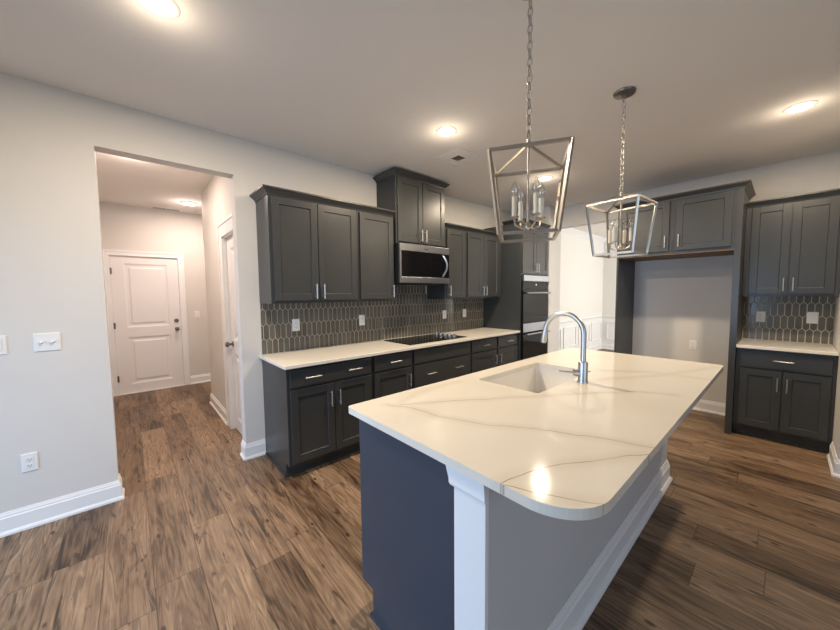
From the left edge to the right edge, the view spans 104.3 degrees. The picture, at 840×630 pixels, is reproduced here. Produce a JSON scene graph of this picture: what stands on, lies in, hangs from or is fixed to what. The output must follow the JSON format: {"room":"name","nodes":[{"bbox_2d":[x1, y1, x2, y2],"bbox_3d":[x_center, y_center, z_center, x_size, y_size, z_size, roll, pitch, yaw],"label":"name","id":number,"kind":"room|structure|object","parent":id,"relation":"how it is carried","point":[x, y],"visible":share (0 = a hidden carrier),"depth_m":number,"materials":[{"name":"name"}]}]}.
{"room":"kitchen","nodes":[
{"label":"kitchen","id":0,"kind":"room"},
{"bbox_2d":[99,202,209,380],"bbox_3d":[-3.755,-0.253,5.364,3.000,2.764,0.140,-4,5,-42],"label":"wall","id":1,"kind":"structure","parent":0,"point":[123,227],"depth_m":5.16,"materials":[{"name":"beige paint"}]},
{"bbox_2d":[109,256,183,393],"bbox_3d":[-4.119,0.140,4.959,0.792,2.015,0.103,-4,5,-42],"label":"door","id":2,"kind":"structure","parent":1,"relation":"in","point":[145,291],"depth_m":4.96,"materials":[{"name":"white paint"}]},
{"bbox_2d":[103,249,190,396],"bbox_3d":[-4.158,0.102,5.010,0.942,2.110,0.161,-4,5,-42],"label":"trim","id":3,"kind":"structure","parent":1,"relation":"attached to","point":[106,252],"depth_m":4.86,"materials":[{"name":"white paint"}]},
{"bbox_2d":[194,311,199,317],"bbox_3d":[-3.660,-0.005,5.362,0.072,0.116,0.009,-4,5,-42],"label":"light switch","id":4,"kind":"object","parent":1,"relation":"attached to","point":[196,313],"visible":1,"depth_m":5.36,"materials":[{"name":"white plastic"}]},
{"bbox_2d":[201,175,231,408],"bbox_3d":[-2.215,-0.218,4.609,1.236,2.764,3.438,-1,4,-3],"label":"wall","id":5,"kind":"structure","parent":0,"point":[216,196],"depth_m":3.87,"materials":[{"name":"beige paint"}]},
{"bbox_2d":[190,373,226,424],"bbox_3d":[-2.909,1.110,4.530,2.780,0.138,2.344,-4,5,-42],"label":"baseboard","id":6,"kind":"structure","parent":5,"relation":"attached to","point":[221,411],"depth_m":4.29,"materials":[{"name":"white paint"}]},
{"bbox_2d":[217,214,235,428],"bbox_3d":[-1.809,0.152,3.263,0.121,2.195,0.925,-4,5,-42],"label":"trim","id":7,"kind":"structure","parent":5,"relation":"attached to","point":[225,228],"depth_m":3.49,"materials":[{"name":"white paint"}]},
{"bbox_2d":[225,235,241,434],"bbox_3d":[-1.824,0.226,3.243,0.108,2.026,0.625,-4,5,-42],"label":"door","id":8,"kind":"structure","parent":5,"relation":"in","point":[230,249],"depth_m":3.39,"materials":[{"name":"white paint"}]},
{"bbox_2d":[0,72,603,513],"bbox_3d":[0.439,-0.245,4.638,11.300,2.764,0.120,-4,5,-42],"label":"wall","id":9,"kind":"structure","parent":0,"point":[58,405],"depth_m":2.16,"materials":[{"name":"beige paint"}]},
{"bbox_2d":[0,335,7,354],"bbox_3d":[-2.531,0.183,1.927,0.118,0.116,0.009,-4,5,-42],"label":"light switch","id":10,"kind":"object","parent":9,"relation":"attached to","point":[3,340],"visible":1,"depth_m":1.96,"materials":[{"name":"white plastic"}]},
{"bbox_2d":[20,451,38,472],"bbox_3d":[-2.445,0.923,2.047,0.072,0.116,0.008,-4,5,-42],"label":"wall outlet","id":11,"kind":"object","parent":9,"relation":"attached to","point":[29,461],"visible":1,"depth_m":2.04,"materials":[{"name":"white plastic"}]},
{"bbox_2d":[25,457,33,461],"bbox_3d":[-2.443,0.904,2.043,0.032,0.027,0.002,-4,5,-42],"label":"receptacle","id":12,"kind":"object","parent":11,"relation":"attached to","point":[27,459],"depth_m":2.04,"materials":[{"name":"white plastic"}]},
{"bbox_2d":[26,463,33,467],"bbox_3d":[-2.443,0.943,2.046,0.032,0.027,0.002,-4,5,-42],"label":"receptacle","id":13,"kind":"object","parent":11,"relation":"attached to","point":[28,465],"depth_m":2.05,"materials":[{"name":"white plastic"}]},
{"bbox_2d":[33,332,61,351],"bbox_3d":[-2.361,0.172,2.068,0.118,0.116,0.023,-4,5,-42],"label":"light switch","id":14,"kind":"object","parent":9,"relation":"attached to","point":[42,342],"visible":1,"depth_m":2.07,"materials":[{"name":"white plastic"}]},
{"bbox_2d":[0,439,265,537],"bbox_3d":[-2.566,1.271,2.028,2.998,0.138,0.146,-4,5,-42],"label":"baseboard","id":15,"kind":"structure","parent":9,"relation":"attached to","point":[31,516],"depth_m":2.16,"materials":[{"name":"white paint"}]},
{"bbox_2d":[250,184,358,303],"bbox_3d":[-1.016,-0.580,2.985,0.860,0.934,0.379,-4,5,-42],"label":"upper cabinet","id":16,"kind":"object","parent":9,"relation":"attached to","point":[307,242],"visible":1,"depth_m":2.82,"materials":[{"name":"grey paint"}]},
{"bbox_2d":[260,286,483,353],"bbox_3d":[-0.221,-0.042,3.974,3.211,0.628,0.009,-4,5,-42],"label":"tile backsplash","id":17,"kind":"structure","parent":9,"relation":"attached to","point":[410,313],"depth_m":3.62,"materials":[{"name":"tile"}]},
{"bbox_2d":[292,319,299,330],"bbox_3d":[-1.180,0.095,3.114,0.072,0.116,0.008,-4,5,-42],"label":"wall outlet","id":18,"kind":"object","parent":17,"relation":"attached to","point":[295,322],"visible":1,"depth_m":3.11,"materials":[{"name":"white plastic"}]},
{"bbox_2d":[359,315,364,325],"bbox_3d":[-0.637,0.056,3.596,0.072,0.116,0.008,-4,5,-42],"label":"wall outlet","id":19,"kind":"object","parent":17,"relation":"attached to","point":[361,317],"visible":1,"depth_m":3.59,"materials":[{"name":"white plastic"}]},
{"bbox_2d":[357,204,395,301],"bbox_3d":[-0.530,-0.613,3.416,0.439,0.934,0.379,-4,5,-42],"label":"upper cabinet","id":20,"kind":"object","parent":9,"relation":"attached to","point":[375,239],"visible":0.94,"depth_m":3.29,"materials":[{"name":"grey paint"}]},
{"bbox_2d":[373,167,449,247],"bbox_3d":[-0.078,-1.165,3.775,0.826,0.753,0.399,-4,5,-42],"label":"upper cabinet","id":21,"kind":"object","parent":9,"relation":"attached to","point":[418,201],"visible":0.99,"depth_m":3.59,"materials":[{"name":"grey paint"}]},
{"bbox_2d":[394,243,448,285],"bbox_3d":[-0.045,-0.566,3.787,0.754,0.435,0.454,-4,5,-42],"label":"microwave","id":22,"kind":"object","parent":21,"relation":"attached to","point":[414,265],"visible":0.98,"depth_m":3.61,"materials":[{"name":"silver metal"}]},
{"bbox_2d":[427,223,467,298],"bbox_3d":[0.356,-0.667,4.204,0.389,0.920,0.379,-4,5,-42],"label":"upper cabinet","id":23,"kind":"object","parent":9,"relation":"attached to","point":[455,235],"visible":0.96,"depth_m":4.10,"materials":[{"name":"grey paint"}]},
{"bbox_2d":[466,227,500,298],"bbox_3d":[0.799,-0.697,4.597,0.792,0.920,0.379,-4,5,-42],"label":"upper cabinet","id":24,"kind":"object","parent":9,"relation":"attached to","point":[483,247],"visible":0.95,"depth_m":4.44,"materials":[{"name":"grey paint"}]},
{"bbox_2d":[0,0,839,237],"bbox_3d":[1.720,-1.610,3.543,12.300,0.080,10.300,-4,5,-42],"label":"ceiling","id":25,"kind":"structure","parent":0,"point":[366,86],"depth_m":2.01,"materials":[{"name":"paint"}]},
{"bbox_2d":[135,0,180,18],"bbox_3d":[-1.185,-1.401,1.472,0.172,0.008,0.172,-4,5,-42],"label":"recessed light","id":26,"kind":"object","parent":25,"relation":"in","point":[166,9],"visible":1,"depth_m":1.49,"materials":[{"name":"white paint"}]},
{"bbox_2d":[151,206,181,211],"bbox_3d":[-3.833,-1.604,4.941,0.360,0.009,0.170,-4,5,-42],"label":"ceiling vent","id":27,"kind":"object","parent":25,"relation":"in","point":[154,207],"visible":1,"depth_m":4.92,"materials":[{"name":"white metal"}]},
{"bbox_2d":[181,201,196,205],"bbox_3d":[-3.287,-1.584,4.645,0.190,0.020,0.190,-4,5,-42],"label":"recessed light","id":28,"kind":"object","parent":25,"relation":"in","point":[189,203],"visible":1,"depth_m":4.61,"materials":[{"name":"white paint"}]},
{"bbox_2d":[436,126,456,135],"bbox_3d":[0.216,-1.493,2.659,0.172,0.008,0.172,-4,5,-42],"label":"recessed light","id":29,"kind":"object","parent":25,"relation":"in","point":[444,130],"visible":1,"depth_m":2.65,"materials":[{"name":"white paint"}]},
{"bbox_2d":[434,147,481,166],"bbox_3d":[0.371,-1.530,3.183,0.330,0.006,0.330,-4,5,-42],"label":"ceiling vent","id":30,"kind":"object","parent":25,"relation":"in","point":[457,157],"visible":1,"depth_m":3.17,"materials":[{"name":"metal"}]},
{"bbox_2d":[487,0,574,242],"bbox_3d":[0.479,-0.881,1.435,0.332,1.071,0.332,1,4,17],"label":"lantern pendant","id":31,"kind":"object","parent":25,"relation":"hanging from","point":[559,211],"visible":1,"depth_m":1.43,"materials":[{"name":"silver metal"}]},
{"bbox_2d":[537,175,552,180],"bbox_3d":[1.448,-1.578,3.776,0.172,0.008,0.172,-4,5,-42],"label":"recessed light","id":32,"kind":"object","parent":25,"relation":"in","point":[542,178],"visible":0.96,"depth_m":3.77,"materials":[{"name":"white paint"}]},
{"bbox_2d":[585,86,657,257],"bbox_3d":[1.359,-0.940,2.198,0.332,1.071,0.332,-3,5,-37],"label":"lantern pendant","id":33,"kind":"object","parent":25,"relation":"hanging from","point":[623,93],"visible":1,"depth_m":2.19,"materials":[{"name":"silver metal"}]},
{"bbox_2d":[782,100,818,113],"bbox_3d":[2.744,-1.497,2.358,0.172,0.008,0.172,-4,5,-42],"label":"recessed light","id":34,"kind":"object","parent":25,"relation":"in","point":[802,106],"visible":1,"depth_m":2.35,"materials":[{"name":"white paint"}]},
{"bbox_2d":[0,349,839,629],"bbox_3d":[1.747,1.218,3.729,12.300,0.060,10.300,-4,5,-42],"label":"floor","id":35,"kind":"structure","parent":0,"point":[744,534],"depth_m":1.89,"materials":[{"name":"brown wood"}]},
{"bbox_2d":[262,356,371,476],"bbox_3d":[-0.914,0.820,2.972,0.785,0.883,0.655,-4,5,-42],"label":"base cabinet","id":36,"kind":"object","parent":35,"relation":"on","point":[309,424],"visible":0.88,"depth_m":2.71,"materials":[{"name":"grey paint"}]},
{"bbox_2d":[259,327,519,369],"bbox_3d":[-0.015,0.302,3.749,3.238,0.030,0.647,-4,5,-42],"label":"countertop","id":37,"kind":"structure","parent":36,"relation":"on","point":[287,360],"depth_m":3.11,"materials":[{"name":"white stone"}]},
{"bbox_2d":[384,332,466,344],"bbox_3d":[0.077,0.259,3.835,0.900,0.042,0.470,-4,5,-42],"label":"cooktop","id":38,"kind":"object","parent":37,"relation":"in","point":[414,340],"visible":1,"depth_m":3.80,"materials":[{"name":"black glass"}]},
{"bbox_2d":[372,350,411,398],"bbox_3d":[-0.439,0.788,3.394,0.483,0.883,0.655,-4,5,-42],"label":"base cabinet","id":39,"kind":"object","parent":35,"relation":"on","point":[391,372],"visible":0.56,"depth_m":3.14,"materials":[{"name":"grey paint"}]},
{"bbox_2d":[412,341,469,388],"bbox_3d":[0.084,0.752,3.858,0.913,0.883,0.655,-4,5,-42],"label":"base cabinet","id":40,"kind":"object","parent":35,"relation":"on","point":[430,365],"visible":0.38,"depth_m":3.58,"materials":[{"name":"grey paint"}]},
{"bbox_2d":[470,337,497,373],"bbox_3d":[0.625,0.716,4.339,0.533,0.883,0.655,-4,5,-42],"label":"base cabinet","id":41,"kind":"object","parent":35,"relation":"on","point":[483,352],"visible":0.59,"depth_m":4.09,"materials":[{"name":"grey paint"}]},
{"bbox_2d":[496,333,517,366],"bbox_3d":[1.013,0.689,4.683,0.501,0.883,0.655,-4,5,-42],"label":"base cabinet","id":42,"kind":"object","parent":35,"relation":"on","point":[507,347],"visible":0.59,"depth_m":4.44,"materials":[{"name":"grey paint"}]},
{"bbox_2d":[359,419,672,629],"bbox_3d":[0.807,0.859,2.003,2.304,0.900,0.790,-4,5,-42],"label":"kitchen island","id":43,"kind":"object","parent":35,"relation":"on","point":[442,549],"visible":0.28,"depth_m":1.23,"materials":[{"name":"grey paint"}]},
{"bbox_2d":[349,348,723,520],"bbox_3d":[0.887,0.400,1.889,2.334,0.030,1.061,-4,5,-42],"label":"island countertop","id":44,"kind":"structure","parent":43,"relation":"on","point":[569,450],"depth_m":1.30,"materials":[{"name":"stone"}]},
{"bbox_2d":[487,366,577,392],"bbox_3d":[0.736,0.519,2.054,0.744,0.227,0.433,-4,5,-42],"label":"sink","id":45,"kind":"object","parent":44,"relation":"in","point":[536,379],"visible":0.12,"depth_m":2.33,"materials":[{"name":"white ceramic"}]},
{"bbox_2d":[541,311,587,382],"bbox_3d":[0.836,0.180,1.933,0.113,0.403,0.286,-4,5,-42],"label":"kitchen faucet","id":46,"kind":"object","parent":44,"relation":"on","point":[581,372],"visible":1,"depth_m":1.86,"materials":[{"name":"silver metal"}]},
{"bbox_2d":[483,218,550,360],"bbox_3d":[1.478,-0.128,5.023,0.814,2.461,0.695,-4,5,-42],"label":"tall cabinet","id":47,"kind":"object","parent":35,"relation":"on","point":[518,259],"visible":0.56,"depth_m":4.69,"materials":[{"name":"grey paint"}]},
{"bbox_2d":[520,275,550,359],"bbox_3d":[1.521,0.042,5.020,0.720,1.270,0.684,-4,5,-42],"label":"double oven","id":48,"kind":"object","parent":47,"relation":"in","point":[534,288],"visible":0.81,"depth_m":4.75,"materials":[{"name":"black glass"}]},
{"bbox_2d":[613,179,755,433],"bbox_3d":[2.981,-0.075,3.807,0.700,2.486,1.172,-4,5,-42],"label":"tall cabinet","id":49,"kind":"object","parent":35,"relation":"on","point":[709,221],"visible":0.88,"depth_m":3.44,"materials":[{"name":"grey paint"}]},
{"bbox_2d":[732,348,837,452],"bbox_3d":[3.575,0.760,3.236,0.655,0.883,0.626,-4,5,-42],"label":"base cabinet","id":50,"kind":"object","parent":35,"relation":"on","point":[780,396],"visible":0.98,"depth_m":3.02,"materials":[{"name":"grey paint"}]},
{"bbox_2d":[736,338,838,355],"bbox_3d":[3.574,0.303,3.208,0.647,0.030,0.628,-4,5,-42],"label":"countertop","id":51,"kind":"structure","parent":50,"relation":"on","point":[786,346],"depth_m":3.10,"materials":[{"name":"white stone"}]},
{"bbox_2d":[602,242,616,315],"bbox_3d":[6.223,-0.426,6.554,0.100,2.764,4.700,-4,5,-42],"label":"wall","id":52,"kind":"structure","parent":0,"point":[609,264],"depth_m":8.14,"materials":[{"name":"paint"}]},
{"bbox_2d":[559,318,614,349],"bbox_3d":[4.765,0.594,5.379,3.740,0.650,4.600,-4,5,-42],"label":"trim","id":53,"kind":"structure","parent":52,"relation":"attached to","point":[602,330],"depth_m":7.81,"materials":[{"name":"white paint"}]},
{"bbox_2d":[559,316,614,324],"bbox_3d":[4.762,0.242,5.356,3.740,0.066,4.600,-4,5,-42],"label":"trim","id":54,"kind":"structure","parent":52,"relation":"attached to","point":[596,317],"depth_m":7.69,"materials":[{"name":"white paint"}]},
{"bbox_2d":[561,228,614,243],"bbox_3d":[4.744,-1.652,5.231,3.740,0.115,4.600,-4,5,-42],"label":"trim","id":55,"kind":"structure","parent":52,"relation":"attached to","point":[569,231],"depth_m":7.24,"materials":[{"name":"white paint"}]},
{"bbox_2d":[516,150,839,403],"bbox_3d":[3.845,-0.186,3.253,0.375,2.764,6.720,-4,5,-42],"label":"wall","id":56,"kind":"structure","parent":0,"point":[677,302],"depth_m":3.98,"materials":[{"name":"beige paint"}]},
{"bbox_2d":[586,343,725,415],"bbox_3d":[4.630,0.989,5.282,4.110,0.138,4.600,-4,5,-42],"label":"baseboard","id":57,"kind":"structure","parent":56,"relation":"attached to","point":[718,408],"depth_m":3.91,"materials":[{"name":"white paint"}]},
{"bbox_2d":[689,340,696,349],"bbox_3d":[3.324,0.366,3.977,0.008,0.116,0.072,-4,5,-42],"label":"wall outlet","id":58,"kind":"object","parent":56,"relation":"attached to","point":[692,343],"visible":1,"depth_m":3.97,"materials":[{"name":"white plastic"}]},
{"bbox_2d":[742,296,835,343],"bbox_3d":[3.811,0.037,3.403,0.009,0.469,0.628,-4,5,-42],"label":"tile backsplash","id":59,"kind":"structure","parent":56,"relation":"attached to","point":[785,317],"depth_m":3.38,"materials":[{"name":"tile"}]},
{"bbox_2d":[756,311,765,321],"bbox_3d":[3.682,0.017,3.531,0.008,0.116,0.072,-4,5,-42],"label":"wall outlet","id":60,"kind":"object","parent":59,"relation":"attached to","point":[760,315],"visible":1,"depth_m":3.53,"materials":[{"name":"white plastic"}]},
{"bbox_2d":[806,312,818,323],"bbox_3d":[3.921,0.027,3.263,0.009,0.116,0.078,-4,5,-42],"label":"light switch","id":61,"kind":"object","parent":59,"relation":"attached to","point":[812,317],"visible":1,"depth_m":3.26,"materials":[{"name":"white plastic"}]},
{"bbox_2d":[742,188,839,295],"bbox_3d":[3.664,-0.664,3.233,0.380,0.955,0.628,-4,5,-42],"label":"upper cabinet","id":62,"kind":"object","parent":56,"relation":"attached to","point":[792,243],"visible":1,"depth_m":3.12,"materials":[{"name":"grey paint"}]},
{"bbox_2d":[832,292,839,458],"bbox_3d":[3.668,-0.151,2.748,1.072,2.764,0.140,-4,5,-42],"label":"wall","id":63,"kind":"structure","parent":0,"point":[836,334],"depth_m":2.78,"materials":[{"name":"beige paint"}]},
{"bbox_2d":[827,442,839,477],"bbox_3d":[4.636,1.222,1.743,1.098,0.138,3.096,-4,5,-42],"label":"baseboard","id":64,"kind":"structure","parent":63,"relation":"attached to","point":[833,461],"depth_m":2.59,"materials":[{"name":"white paint"}]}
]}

